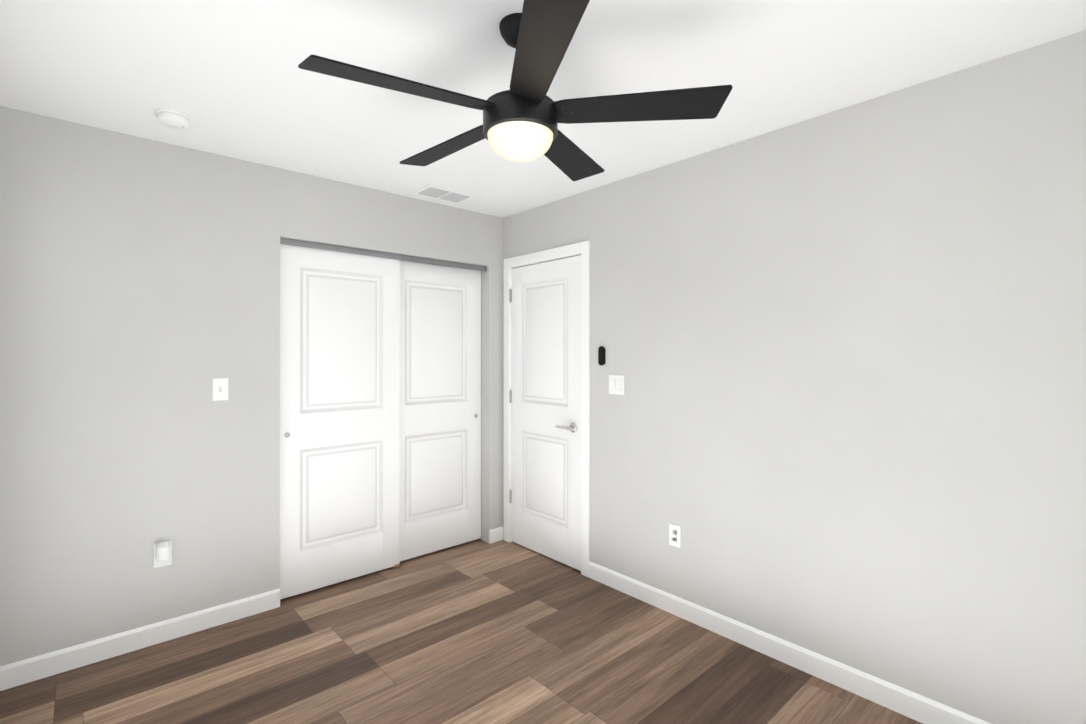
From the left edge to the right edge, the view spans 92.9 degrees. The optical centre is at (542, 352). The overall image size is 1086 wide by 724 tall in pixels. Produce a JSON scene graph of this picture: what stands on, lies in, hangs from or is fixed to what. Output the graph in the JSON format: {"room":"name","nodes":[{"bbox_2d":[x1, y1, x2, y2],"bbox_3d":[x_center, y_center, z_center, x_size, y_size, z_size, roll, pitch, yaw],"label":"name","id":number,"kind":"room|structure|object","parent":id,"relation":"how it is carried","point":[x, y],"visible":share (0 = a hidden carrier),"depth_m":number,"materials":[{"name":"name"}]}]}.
{"room":"empty bedroom","nodes":[
{"label":"empty bedroom","id":0,"kind":"room"},
{"bbox_2d":[0,106,502,665],"bbox_3d":[-1.340,0.689,3.086,2.940,3.440,0.140,0,0,-42],"label":"wall","id":1,"kind":"structure","parent":0,"point":[138,294],"depth_m":2.49,"materials":[{"name":"paint"}]},
{"bbox_2d":[0,665,3,690],"bbox_3d":[-1.015,1.353,0.741,0.013,0.098,3.780,0,0,-42],"label":"baseboard","id":2,"kind":"structure","parent":1,"relation":"attached to","point":[1,667],"depth_m":2.15,"materials":[{"name":"white wood"}]},
{"bbox_2d":[4,588,279,689],"bbox_3d":[-1.860,1.359,2.514,1.067,0.098,0.013,0,0,-42],"label":"baseboard","id":3,"kind":"structure","parent":1,"relation":"attached to","point":[35,668],"depth_m":2.44,"materials":[{"name":"white wood"}]},
{"bbox_2d":[154,541,171,567],"bbox_3d":[-1.842,0.979,2.506,0.070,0.124,0.049,0,0,-42],"label":"outlet","id":4,"kind":"object","parent":1,"relation":"attached to","point":[163,553],"visible":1,"depth_m":2.50,"materials":[{"name":"white plastic"}]},
{"bbox_2d":[212,378,227,400],"bbox_3d":[-1.672,0.189,2.680,0.070,0.115,0.023,0,0,-42],"label":"light switch","id":5,"kind":"object","parent":1,"relation":"attached to","point":[219,388],"visible":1,"depth_m":2.68,"materials":[{"name":"white plastic"}]},
{"bbox_2d":[280,244,399,599],"bbox_3d":[-1.231,0.387,3.178,0.742,2.022,0.041,0,0,-42],"label":"closet door","id":6,"kind":"structure","parent":1,"relation":"in","point":[339,416],"depth_m":3.15,"materials":[{"name":"white wood"}]},
{"bbox_2d":[280,238,485,270],"bbox_3d":[-0.993,-0.631,3.427,1.433,0.036,0.110,0,0,-42],"label":"trim","id":7,"kind":"structure","parent":1,"relation":"attached to","point":[300,243],"depth_m":3.30,"materials":[{"name":"silver metal"}]},
{"bbox_2d":[400,260,480,560],"bbox_3d":[-0.754,0.388,3.669,0.742,2.022,0.041,0,0,-42],"label":"closet door","id":8,"kind":"structure","parent":1,"relation":"in","point":[440,407],"depth_m":3.67,"materials":[{"name":"white wood"}]},
{"bbox_2d":[0,539,922,723],"bbox_3d":[-0.251,1.456,1.871,2.940,0.100,4.720,0,0,-42],"label":"floor","id":9,"kind":"structure","parent":0,"point":[478,631],"depth_m":2.31,"materials":[{"name":"wood"}]},
{"bbox_2d":[0,0,1085,217],"bbox_3d":[-0.251,-1.085,1.879,2.940,0.100,4.720,0,0,-42],"label":"ceiling","id":10,"kind":"structure","parent":0,"point":[230,78],"depth_m":1.87,"materials":[{"name":"white paint"}]},
{"bbox_2d":[155,109,191,128],"bbox_3d":[-1.608,-1.012,2.249,0.132,0.042,0.132,0,0,-42],"label":"smoke detector","id":11,"kind":"object","parent":10,"relation":"attached to","point":[171,118],"visible":1,"depth_m":2.22,"materials":[{"name":"white plastic"}]},
{"bbox_2d":[412,185,474,203],"bbox_3d":[-0.641,-1.026,3.353,0.340,0.009,0.215,0,0,-42],"label":"ceiling vent","id":12,"kind":"object","parent":10,"relation":"in","point":[440,193],"visible":1,"depth_m":3.34,"materials":[{"name":"white metal"}]},
{"bbox_2d":[298,0,732,180],"bbox_3d":[-0.100,-0.825,1.667,1.218,0.421,1.192,0,0,-42],"label":"fan","id":13,"kind":"object","parent":10,"relation":"hanging from","point":[524,115],"visible":1,"depth_m":1.54,"materials":[{"name":"black metal"}]},
{"bbox_2d":[503,30,1085,723],"bbox_3d":[1.058,0.688,2.511,0.140,3.440,3.920,0,0,-42],"label":"wall","id":14,"kind":"structure","parent":0,"point":[843,420],"depth_m":2.10,"materials":[{"name":"paint"}]},
{"bbox_2d":[509,255,580,570],"bbox_3d":[-0.011,0.386,3.578,0.100,2.030,0.727,0,0,-42],"label":"entry door","id":15,"kind":"structure","parent":14,"relation":"in","point":[546,408],"depth_m":3.56,"materials":[{"name":"white wood"}]},
{"bbox_2d":[504,241,589,576],"bbox_3d":[0.051,0.352,3.621,0.155,2.118,0.871,0,0,-42],"label":"door frame","id":16,"kind":"structure","parent":14,"relation":"attached to","point":[582,249],"depth_m":3.31,"materials":[{"name":"white wood"}]},
{"bbox_2d":[598,346,605,364],"bbox_3d":[0.360,0.018,3.169,0.021,0.118,0.044,0,0,-42],"label":"remote","id":17,"kind":"object","parent":14,"relation":"attached to","point":[601,355],"visible":1,"depth_m":3.16,"materials":[{"name":"black plastic"}]},
{"bbox_2d":[609,375,623,394],"bbox_3d":[0.438,0.190,3.089,0.013,0.115,0.116,0,0,-42],"label":"light switch","id":18,"kind":"object","parent":14,"relation":"attached to","point":[616,384],"visible":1,"depth_m":3.09,"materials":[{"name":"white plastic"}]},
{"bbox_2d":[669,523,680,547],"bbox_3d":[0.711,0.985,2.785,0.009,0.115,0.070,0,0,-42],"label":"outlet","id":19,"kind":"object","parent":14,"relation":"attached to","point":[674,535],"visible":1,"depth_m":2.78,"materials":[{"name":"white plastic"}]},
{"bbox_2d":[589,562,990,723],"bbox_3d":[1.255,1.357,2.177,0.013,0.098,2.883,0,0,-42],"label":"baseboard","id":20,"kind":"structure","parent":14,"relation":"attached to","point":[907,703],"depth_m":2.30,"materials":[{"name":"white wood"}]}
]}

